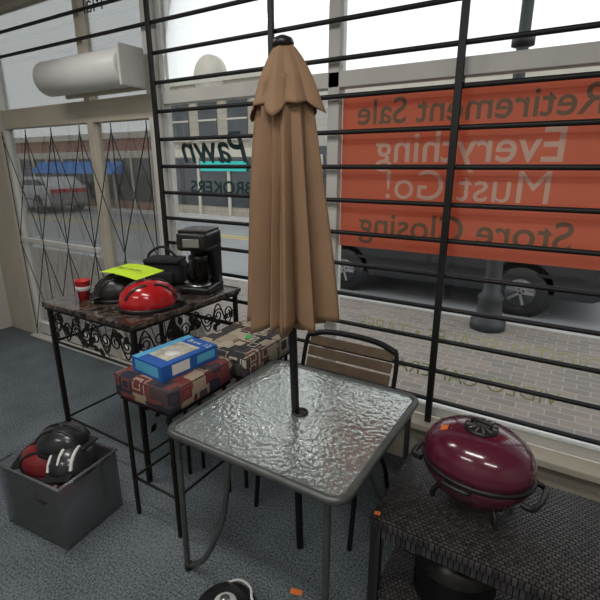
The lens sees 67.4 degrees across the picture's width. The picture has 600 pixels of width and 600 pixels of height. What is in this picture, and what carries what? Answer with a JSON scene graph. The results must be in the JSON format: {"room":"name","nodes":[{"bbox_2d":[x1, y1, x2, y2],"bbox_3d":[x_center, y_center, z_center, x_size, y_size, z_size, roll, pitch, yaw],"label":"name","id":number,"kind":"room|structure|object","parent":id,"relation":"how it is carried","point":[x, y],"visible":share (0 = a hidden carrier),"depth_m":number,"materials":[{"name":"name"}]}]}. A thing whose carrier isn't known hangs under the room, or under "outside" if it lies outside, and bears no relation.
{"room":"pawn shop","nodes":[
{"label":"pawn shop","id":0,"kind":"room"},
{"bbox_2d":[0,265,11,328],"bbox_3d":[-4.510,-0.610,2.623,0.100,3.100,5.070,10,19,30],"label":"wall","id":1,"kind":"structure","parent":0,"point":[5,318],"depth_m":4.91,"materials":[{"name":"paint"}]},
{"bbox_2d":[0,0,32,10],"bbox_3d":[0.151,-2.050,2.240,7.800,0.120,0.120,10,19,30],"label":"header","id":2,"kind":"object","parent":1,"relation":"attached to","point":[4,4],"visible":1,"depth_m":3.69,"materials":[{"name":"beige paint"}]},
{"bbox_2d":[0,131,35,332],"bbox_3d":[-2.983,-1.117,4.524,0.450,2.980,0.120,10,19,30],"label":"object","id":3,"kind":"object","parent":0,"point":[11,256],"visible":0.57,"depth_m":4.66,"materials":[{"name":"beige paint"}]},
{"bbox_2d":[46,455,51,472],"bbox_3d":[-1.176,0.760,2.135,0.017,0.084,0.105,-6,10,7],"label":"stripe","id":4,"kind":"object","parent":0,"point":[49,463],"depth_m":2.10,"materials":[{"name":"white plastic"}]},
{"bbox_2d":[56,449,64,465],"bbox_3d":[-1.122,0.732,2.125,0.017,0.068,0.104,-6,10,7],"label":"stripe","id":5,"kind":"object","parent":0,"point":[60,455],"depth_m":2.10,"materials":[{"name":"white plastic"}]},
{"bbox_2d":[69,445,79,470],"bbox_3d":[-1.063,0.747,2.122,0.017,0.084,0.105,-6,10,7],"label":"stripe","id":6,"kind":"object","parent":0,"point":[74,452],"depth_m":2.11,"materials":[{"name":"white plastic"}]},
{"bbox_2d":[70,421,90,433],"bbox_3d":[-1.105,0.644,2.265,0.097,0.077,0.015,-4,8,7],"label":"vent","id":7,"kind":"object","parent":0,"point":[77,423],"depth_m":2.26,"materials":[{"name":"black plastic"}]},
{"bbox_2d":[0,326,402,599],"bbox_3d":[-1.148,1.528,1.101,7.800,0.120,5.050,10,19,30],"label":"floor","id":8,"kind":"structure","parent":0,"point":[130,555],"depth_m":2.29,"materials":[{"name":"carpet"}]},
{"bbox_2d":[0,84,41,332],"bbox_3d":[-2.765,-1.079,4.396,0.070,2.980,0.080,10,19,30],"label":"door frame","id":9,"kind":"structure","parent":8,"relation":"on","point":[6,137],"depth_m":4.42,"materials":[{"name":"beige metal"}]},
{"bbox_2d":[0,421,122,550],"bbox_3d":[-1.208,0.858,2.252,0.468,0.508,0.344,8,18,24],"label":"storage bin","id":10,"kind":"object","parent":8,"relation":"on","point":[67,484],"visible":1,"depth_m":2.15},
{"bbox_2d":[19,451,37,464],"bbox_3d":[-1.309,0.765,2.178,0.108,0.086,0.017,4,24,-6],"label":"vent","id":11,"kind":"object","parent":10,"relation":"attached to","point":[28,456],"depth_m":2.16,"materials":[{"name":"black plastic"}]},
{"bbox_2d":[34,430,51,443],"bbox_3d":[-1.242,0.662,2.176,0.096,0.064,0.015,-4,8,7],"label":"vent","id":12,"kind":"object","parent":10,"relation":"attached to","point":[45,434],"depth_m":2.16,"materials":[{"name":"black plastic"}]},
{"bbox_2d":[56,430,77,444],"bbox_3d":[-1.116,0.660,2.162,0.097,0.077,0.015,-4,8,7],"label":"vent","id":13,"kind":"object","parent":10,"relation":"attached to","point":[70,437],"depth_m":2.15,"materials":[{"name":"black plastic"}]},
{"bbox_2d":[63,423,82,432],"bbox_3d":[-1.113,0.632,2.211,0.096,0.062,0.015,-4,8,7],"label":"vent","id":14,"kind":"object","parent":10,"relation":"attached to","point":[78,429],"depth_m":2.20,"materials":[{"name":"black plastic"}]},
{"bbox_2d":[71,0,123,359],"bbox_3d":[-1.640,-0.881,3.736,0.070,2.980,0.080,10,19,30],"label":"door frame","id":15,"kind":"structure","parent":8,"relation":"on","point":[79,25],"depth_m":3.65,"materials":[{"name":"beige paint"}]},
{"bbox_2d":[41,277,241,482],"bbox_3d":[-0.955,0.419,2.935,0.800,0.950,0.870,10,19,30],"label":"console table","id":16,"kind":"object","parent":8,"relation":"on","point":[108,315],"visible":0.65,"depth_m":2.56,"materials":[{"name":"metal"}]},
{"bbox_2d":[74,278,90,300],"bbox_3d":[-1.290,-0.062,2.680,0.092,0.118,0.092,10,19,30],"label":"paper cup","id":17,"kind":"object","parent":16,"relation":"on","point":[82,285],"visible":0.97,"depth_m":2.65,"materials":[{"name":"red paper"}]},
{"bbox_2d":[88,273,141,303],"bbox_3d":[-1.087,-0.086,2.690,0.335,0.160,0.251,-9,19,-27],"label":"helmet","id":18,"kind":"object","parent":16,"relation":"on","point":[107,290],"visible":0.58,"depth_m":2.59,"materials":[{"name":"black plastic"}]},
{"bbox_2d":[96,273,114,284],"bbox_3d":[-1.145,-0.118,2.647,0.113,0.074,0.018,-9,19,-27],"label":"vent","id":19,"kind":"object","parent":18,"relation":"attached to","point":[109,275],"depth_m":2.63,"materials":[{"name":"black plastic"}]},
{"bbox_2d":[97,278,116,294],"bbox_3d":[-1.116,-0.079,2.602,0.114,0.091,0.018,-9,19,-27],"label":"vent","id":20,"kind":"object","parent":18,"relation":"attached to","point":[105,284],"depth_m":2.59,"materials":[{"name":"black plastic"}]},
{"bbox_2d":[118,278,185,314],"bbox_3d":[-0.839,-0.041,2.522,0.355,0.169,0.266,-9,19,-27],"label":"helmet","id":21,"kind":"object","parent":16,"relation":"on","point":[151,295],"visible":1,"depth_m":2.43,"materials":[{"name":"red plastic"},{"name":"black plastic"}]},
{"bbox_2d":[101,264,163,279],"bbox_3d":[-0.974,-0.170,2.605,0.320,0.028,0.200,10,19,30],"label":"paper sheet","id":22,"kind":"object","parent":21,"relation":"on","point":[133,271],"visible":1,"depth_m":2.59,"materials":[{"name":"yellow paper"}]},
{"bbox_2d":[122,279,143,291],"bbox_3d":[-0.916,-0.077,2.467,0.119,0.068,0.019,-9,19,-27],"label":"vent","id":23,"kind":"object","parent":21,"relation":"attached to","point":[140,280],"depth_m":2.45,"materials":[{"name":"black plastic"}]},
{"bbox_2d":[124,284,146,300],"bbox_3d":[-0.885,-0.039,2.418,0.120,0.080,0.019,-9,19,-27],"label":"vent","id":24,"kind":"object","parent":21,"relation":"attached to","point":[132,292],"depth_m":2.41,"materials":[{"name":"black plastic"}]},
{"bbox_2d":[151,278,171,285],"bbox_3d":[-0.778,-0.094,2.541,0.120,0.078,0.019,-9,19,-27],"label":"vent","id":25,"kind":"object","parent":21,"relation":"attached to","point":[152,279],"depth_m":2.52,"materials":[{"name":"black plastic"}]},
{"bbox_2d":[154,283,176,296],"bbox_3d":[-0.746,-0.053,2.493,0.121,0.096,0.019,-9,19,-27],"label":"vent","id":26,"kind":"object","parent":21,"relation":"attached to","point":[164,287],"depth_m":2.48,"materials":[{"name":"black plastic"}]},
{"bbox_2d":[143,245,187,284],"bbox_3d":[-0.903,-0.233,3.014,0.280,0.254,0.190,2,17,6],"label":"camera bag","id":27,"kind":"object","parent":16,"relation":"on","point":[174,266],"visible":0.87,"depth_m":2.96,"materials":[{"name":"black fabric"}]},
{"bbox_2d":[176,226,223,294],"bbox_3d":[-0.632,-0.253,2.835,0.200,0.395,0.290,3,17,11],"label":"coffee maker","id":28,"kind":"object","parent":16,"relation":"on","point":[204,276],"visible":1,"depth_m":2.78,"materials":[{"name":"black plastic"}]},
{"bbox_2d":[113,355,232,537],"bbox_3d":[-0.600,0.695,2.279,0.375,0.800,0.425,10,19,30],"label":"upholstered stool","id":29,"kind":"object","parent":8,"relation":"on","point":[173,397],"visible":0.77,"depth_m":2.07,"materials":[{"name":"metal"}]},
{"bbox_2d":[115,355,232,414],"bbox_3d":[-0.600,0.369,2.181,0.375,0.120,0.425,10,19,30],"label":"cushion","id":30,"kind":"object","parent":29,"relation":"on","point":[174,396],"depth_m":2.03,"materials":[{"name":"fabric"}]},
{"bbox_2d":[132,335,217,382],"bbox_3d":[-0.594,0.273,2.157,0.221,0.078,0.331,12,20,35],"label":"appliance box","id":31,"kind":"object","parent":29,"relation":"on","point":[162,363],"visible":1,"depth_m":2.09,"materials":[{"name":"blue cardboard"}]},
{"bbox_2d":[149,341,198,360],"bbox_3d":[-0.596,0.241,2.136,0.140,0.001,0.190,12,20,35],"label":"picture","id":32,"kind":"object","parent":31,"relation":"on","point":[173,351],"depth_m":2.13},
{"bbox_2d":[172,358,189,375],"bbox_3d":[-0.540,0.304,2.048,0.001,0.050,0.100,12,20,35],"label":"picture","id":33,"kind":"object","parent":31,"relation":"attached to","point":[184,365],"depth_m":2.05},
{"bbox_2d":[198,578,256,599],"bbox_3d":[-0.268,1.208,1.753,0.294,0.118,0.292,-13,21,-37],"label":"helmet","id":34,"kind":"object","parent":8,"relation":"on","point":[229,590],"visible":1,"depth_m":1.80,"materials":[{"name":"black plastic"}]},
{"bbox_2d":[197,320,288,487],"bbox_3d":[-0.319,0.586,2.639,0.400,0.800,0.470,10,19,30],"label":"upholstered stool","id":35,"kind":"object","parent":8,"relation":"on","point":[264,347],"visible":0.55,"depth_m":2.46,"materials":[{"name":"fabric"}]},
{"bbox_2d":[200,320,288,377],"bbox_3d":[-0.319,0.261,2.542,0.400,0.120,0.470,10,19,30],"label":"cushion","id":36,"kind":"object","parent":35,"relation":"on","point":[264,347],"depth_m":2.43,"materials":[{"name":"beige fabric"}]},
{"bbox_2d":[167,360,418,599],"bbox_3d":[0.000,0.815,2.014,0.812,0.721,0.812,10,19,30],"label":"patio table","id":37,"kind":"object","parent":8,"relation":"on","point":[357,480],"visible":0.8,"depth_m":1.86,"materials":[{"name":"clear glass"}]},
{"bbox_2d":[247,34,339,548],"bbox_3d":[-0.035,0.127,1.831,0.359,2.146,0.355,-1,17,-5],"label":"patio umbrella","id":38,"kind":"object","parent":8,"relation":"on","point":[292,285],"visible":1,"depth_m":1.62,"materials":[{"name":"brown fabric"}]},
{"bbox_2d":[290,588,302,595],"bbox_3d":[-0.015,1.226,1.890,0.050,0.003,0.025,4,17,14],"label":"price tag","id":39,"kind":"object","parent":8,"relation":"on","point":[294,591],"visible":1,"depth_m":1.89,"materials":[{"name":"orange paper"}]},
{"bbox_2d":[254,329,398,551],"bbox_3d":[0.142,0.653,2.336,0.609,0.855,0.568,10,19,30],"label":"patio chair","id":40,"kind":"object","parent":8,"relation":"on","point":[331,441],"visible":0.84,"depth_m":2.34,"materials":[{"name":"black metal"}]},
{"bbox_2d":[367,444,599,599],"bbox_3d":[0.723,1.018,1.722,0.785,0.500,0.530,10,19,30],"label":"wicker side table","id":41,"kind":"object","parent":8,"relation":"on","point":[552,552],"visible":0.77,"depth_m":1.58,"materials":[{"name":"brown wicker"}]},
{"bbox_2d":[378,545,520,599],"bbox_3d":[0.723,1.123,1.754,0.735,0.025,0.480,10,19,30],"label":"shelf","id":42,"kind":"object","parent":41,"relation":"attached to","point":[396,581],"depth_m":1.77,"materials":[{"name":"black wicker"}]},
{"bbox_2d":[403,548,496,599],"bbox_3d":[0.590,1.020,1.723,0.309,0.190,0.326,-5,17,-17],"label":"stock pot","id":43,"kind":"object","parent":41,"relation":"on","point":[433,580],"visible":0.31,"depth_m":1.61,"materials":[{"name":"black metal"}]},
{"bbox_2d":[411,415,548,528],"bbox_3d":[0.643,0.593,1.648,0.480,0.340,0.361,15,22,41],"label":"grill","id":44,"kind":"object","parent":41,"relation":"on","point":[479,463],"visible":1,"depth_m":1.54,"materials":[{"name":"red metal"}]},
{"bbox_2d":[464,417,498,437],"bbox_3d":[0.652,0.457,1.618,0.119,0.022,0.119,10,19,30],"label":"vent","id":45,"kind":"object","parent":44,"relation":"attached to","point":[473,427],"depth_m":1.59,"materials":[{"name":"metal"}]},
{"bbox_2d":[213,370,599,501],"bbox_3d":[1.276,0.926,2.412,5.160,0.280,0.120,10,19,30],"label":"wall","id":46,"kind":"structure","parent":0,"point":[339,415],"depth_m":2.82,"materials":[{"name":"beige paint"}]},
{"bbox_2d":[31,332,132,367],"bbox_3d":[-1.903,0.517,4.226,2.120,0.020,0.080,10,19,30],"label":"trim","id":47,"kind":"structure","parent":46,"relation":"attached to","point":[39,335],"depth_m":4.34,"materials":[{"name":"grey metal"}]},
{"bbox_2d":[1,120,166,356],"bbox_3d":[-1.918,-0.456,3.938,1.958,1.990,0.016,10,19,30],"label":"gate","id":48,"kind":"object","parent":47,"relation":"on","point":[146,131],"visible":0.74,"depth_m":3.85,"materials":[{"name":"black metal"}]},
{"bbox_2d":[21,237,101,252],"bbox_3d":[-2.225,-0.513,4.147,1.220,0.040,0.040,10,19,30],"label":"push bar","id":49,"kind":"object","parent":48,"relation":"attached to","point":[25,239],"visible":1,"depth_m":4.08,"materials":[{"name":"grey metal"}]},
{"bbox_2d":[0,0,168,361],"bbox_3d":[-1.867,-0.932,3.872,2.060,2.960,0.090,10,19,30],"label":"door","id":50,"kind":"structure","parent":46,"relation":"in","point":[27,108],"depth_m":3.79,"materials":[{"name":"beige paint"}]},
{"bbox_2d":[32,42,145,99],"bbox_3d":[-1.490,-1.594,3.157,0.940,0.260,0.260,10,19,30],"label":"air conditioner","id":51,"kind":"object","parent":50,"relation":"attached to","point":[120,68],"visible":1,"depth_m":3.01,"materials":[{"name":"white plastic"}]},
{"bbox_2d":[138,0,171,341],"bbox_3d":[-1.026,-0.773,3.376,0.070,2.980,0.080,10,19,30],"label":"door frame","id":52,"kind":"structure","parent":46,"relation":"attached to","point":[141,9],"depth_m":3.23,"materials":[{"name":"grey metal"}]},
{"bbox_2d":[149,0,184,338],"bbox_3d":[-0.958,-0.914,3.289,0.070,2.660,0.080,10,19,30],"label":"mullion","id":53,"kind":"object","parent":46,"relation":"attached to","point":[161,69],"visible":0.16,"depth_m":3.18,"materials":[{"name":"grey metal"}]},
{"bbox_2d":[253,371,599,483],"bbox_3d":[1.224,0.797,2.285,5.160,0.040,0.120,10,19,30],"label":"trim","id":54,"kind":"structure","parent":46,"relation":"on","point":[583,469],"depth_m":2.33,"materials":[{"name":"beige paint"}]},
{"bbox_2d":[0,0,599,445],"bbox_3d":[0.278,-0.659,2.474,7.200,2.640,0.065,10,19,30],"label":"security bars","id":55,"kind":"object","parent":54,"relation":"on","point":[462,42],"visible":0.66,"depth_m":2.31,"materials":[{"name":"black paint"}]},
{"bbox_2d":[269,366,599,462],"bbox_3d":[1.275,0.725,2.350,5.160,0.060,0.065,10,19,30],"label":"rail","id":56,"kind":"object","parent":54,"relation":"on","point":[563,444],"visible":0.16,"depth_m":2.35,"materials":[{"name":"grey metal"}]},
{"bbox_2d":[159,0,206,337],"bbox_3d":[1.275,-0.539,1.970,5.160,2.620,0.005,10,19,30],"label":"glass pane","id":57,"kind":"object","parent":56,"relation":"on","point":[165,5],"visible":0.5,"depth_m":3.00,"materials":[{"name":"clear glass"}]},
{"bbox_2d":[80,0,599,405],"bbox_3d":[-0.101,-0.833,2.753,3.580,2.355,0.001,10,19,30],"label":"window lettering","id":58,"kind":"object","parent":57,"relation":"attached to","point":[240,146],"depth_m":2.88},
{"bbox_2d":[340,78,599,270],"bbox_3d":[0.807,-0.629,2.255,1.330,0.830,0.006,10,19,30],"label":"banner","id":59,"kind":"object","parent":57,"relation":"attached to","point":[575,99],"visible":0.88,"depth_m":2.20,"materials":[{"name":"plastic"}]},
{"bbox_2d":[324,0,347,384],"bbox_3d":[0.202,-0.710,2.609,0.070,2.660,0.080,10,19,30],"label":"mullion","id":60,"kind":"object","parent":56,"relation":"on","point":[337,8],"visible":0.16,"depth_m":2.51,"materials":[{"name":"grey metal"}]},
{"bbox_2d":[162,41,599,105],"bbox_3d":[1.276,-1.009,1.832,5.160,0.080,0.080,10,19,30],"label":"transom","id":61,"kind":"object","parent":60,"relation":"attached to","point":[587,54],"visible":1,"depth_m":2.16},
{"label":"outside","id":62,"kind":"structure","parent":0,"visible":0},
{"bbox_2d":[197,278,599,439],"bbox_3d":[-2.116,0.043,6.399,70.000,0.020,3.280,10,19,30],"label":"sidewalk","id":63,"kind":"structure","parent":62,"point":[583,386],"depth_m":4.45,"materials":[{"name":"brick"}]},
{"bbox_2d":[469,0,535,333],"bbox_3d":[2.243,-1.942,4.717,0.400,4.750,0.400,10,19,30],"label":"street lamp","id":64,"kind":"object","parent":63,"relation":"on","point":[490,298],"visible":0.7,"depth_m":5.17,"materials":[{"name":"metal"}]},
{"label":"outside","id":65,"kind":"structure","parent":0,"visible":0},
{"bbox_2d":[179,212,248,222],"bbox_3d":[-6.141,-3.584,18.435,90.000,0.050,1.050,10,19,30],"label":"sidewalk","id":66,"kind":"structure","parent":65,"point":[181,214],"depth_m":16.46,"materials":[{"name":"concrete"}]},
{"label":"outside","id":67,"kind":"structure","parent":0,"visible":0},
{"bbox_2d":[180,221,599,330],"bbox_3d":[7.794,-7.162,31.111,100.000,0.380,57.530,10,19,30],"label":"ground","id":68,"kind":"structure","parent":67,"point":[560,312],"depth_m":7.02,"materials":[{"name":"grey asphalt"}]},
{"bbox_2d":[170,77,259,216],"bbox_3d":[-1.140,-6.597,20.056,5.200,4.850,8.000,10,19,30],"label":"building","id":69,"kind":"structure","parent":68,"relation":"on","point":[222,127],"depth_m":16.84,"materials":[{"name":"stone"}]},
{"bbox_2d":[171,104,189,136],"bbox_3d":[-4.602,-6.835,17.284,0.900,1.200,0.030,10,19,30],"label":"window","id":70,"kind":"structure","parent":69,"relation":"attached to","point":[179,129],"depth_m":17.25,"materials":[{"name":"grey glass"}]},
{"bbox_2d":[196,156,203,213],"bbox_3d":[-3.896,-4.448,17.505,0.120,2.200,0.100,10,19,30],"label":"pier","id":71,"kind":"structure","parent":69,"relation":"attached to","point":[197,157],"depth_m":17.44,"materials":[{"name":"stone"}]},
{"bbox_2d":[197,102,217,135],"bbox_3d":[-3.414,-6.622,16.575,0.900,1.200,0.050,10,19,30],"label":"window","id":72,"kind":"structure","parent":69,"relation":"attached to","point":[206,128],"depth_m":16.57,"materials":[{"name":"grey glass"}]},
{"bbox_2d":[196,139,219,140],"bbox_3d":[-3.427,-5.984,16.744,1.100,0.120,0.100,10,19,30],"label":"window sill","id":73,"kind":"structure","parent":69,"relation":"attached to","point":[213,139],"depth_m":16.61,"materials":[{"name":"stone"}]},
{"bbox_2d":[194,54,226,87],"bbox_3d":[-3.215,-7.995,16.103,1.400,1.400,0.220,10,19,30],"label":"crest","id":74,"kind":"object","parent":69,"relation":"on","point":[208,63],"visible":0.5,"depth_m":15.90,"materials":[{"name":"stone"}]},
{"bbox_2d":[175,158,250,207],"bbox_3d":[-3.241,-4.462,17.118,4.400,1.750,0.040,10,19,30],"label":"storefront","id":75,"kind":"object","parent":69,"relation":"attached to","point":[184,176],"visible":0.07,"depth_m":17.24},
{"bbox_2d":[174,148,251,157],"bbox_3d":[-3.254,-5.486,16.789,4.800,0.300,0.090,10,19,30],"label":"sign band","id":76,"kind":"object","parent":69,"relation":"attached to","point":[178,153],"visible":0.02,"depth_m":16.61,"materials":[{"name":"stone"}]},
{"bbox_2d":[169,71,261,86],"bbox_3d":[-3.230,-7.915,16.100,5.300,0.250,0.200,10,19,30],"label":"crown molding","id":77,"kind":"structure","parent":69,"relation":"attached to","point":[254,74],"depth_m":15.80,"materials":[{"name":"stone"}]},
{"bbox_2d":[226,156,232,215],"bbox_3d":[-2.617,-4.223,16.754,0.120,2.200,0.100,10,19,30],"label":"pier","id":78,"kind":"structure","parent":69,"relation":"attached to","point":[228,172],"depth_m":16.82,"materials":[{"name":"paint"}]},
{"bbox_2d":[200,161,246,170],"bbox_3d":[-2.856,-4.942,16.630,2.200,0.350,0.060,10,19,30],"label":"sign","id":79,"kind":"object","parent":78,"relation":"attached to","point":[201,162],"visible":0.5,"depth_m":16.59,"materials":[{"name":"teal paint"}]},
{"bbox_2d":[226,99,247,133],"bbox_3d":[-2.220,-6.412,15.874,0.900,1.200,0.050,10,19,30],"label":"window","id":80,"kind":"structure","parent":69,"relation":"attached to","point":[241,125],"depth_m":15.85,"materials":[{"name":"grey glass"}]},
{"bbox_2d":[221,234,248,239],"bbox_3d":[-7.821,-2.774,15.816,90.000,0.005,0.420,10,19,30],"label":"road marking","id":81,"kind":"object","parent":68,"relation":"on","point":[221,234],"depth_m":12.21,"materials":[{"name":"yellow paint"}]},
{"bbox_2d":[315,100,327,157],"bbox_3d":[15.486,-3.286,10.412,33.000,4.050,8.000,10,19,30],"label":"building","id":82,"kind":"structure","parent":68,"relation":"on","point":[321,117],"depth_m":14.29,"materials":[{"name":"beige paint"}]},
{"bbox_2d":[319,146,326,155],"bbox_3d":[13.373,-2.558,7.030,32.600,0.300,0.090,10,19,30],"label":"sign band","id":83,"kind":"object","parent":82,"relation":"attached to","point":[323,149],"visible":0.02,"depth_m":14.38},
{"bbox_2d":[323,158,326,191],"bbox_3d":[13.386,-1.534,7.359,32.200,1.750,0.040,10,19,30],"label":"storefront","id":84,"kind":"object","parent":82,"relation":"attached to","point":[325,159],"visible":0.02,"depth_m":14.60,"materials":[{"name":"grey glass"}]},
{"bbox_2d":[319,66,599,94],"bbox_3d":[13.396,-4.221,6.571,33.100,0.250,0.200,10,19,30],"label":"crown molding","id":85,"kind":"structure","parent":82,"relation":"attached to","point":[592,68],"depth_m":11.65,"materials":[{"name":"stone"}]},
{"bbox_2d":[223,276,599,339],"bbox_3d":[-1.220,-0.341,7.811,70.000,0.105,0.150,10,19,30],"label":"curb","id":86,"kind":"object","parent":68,"relation":"on","point":[226,277],"visible":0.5,"depth_m":5.86,"materials":[{"name":"concrete"}]},
{"bbox_2d":[340,245,599,316],"bbox_3d":[2.244,-0.966,7.030,4.540,1.650,1.908,10,19,30],"label":"parked car","id":87,"kind":"object","parent":68,"relation":"on","point":[518,301],"visible":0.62,"depth_m":5.97,"materials":[{"name":"paint"}]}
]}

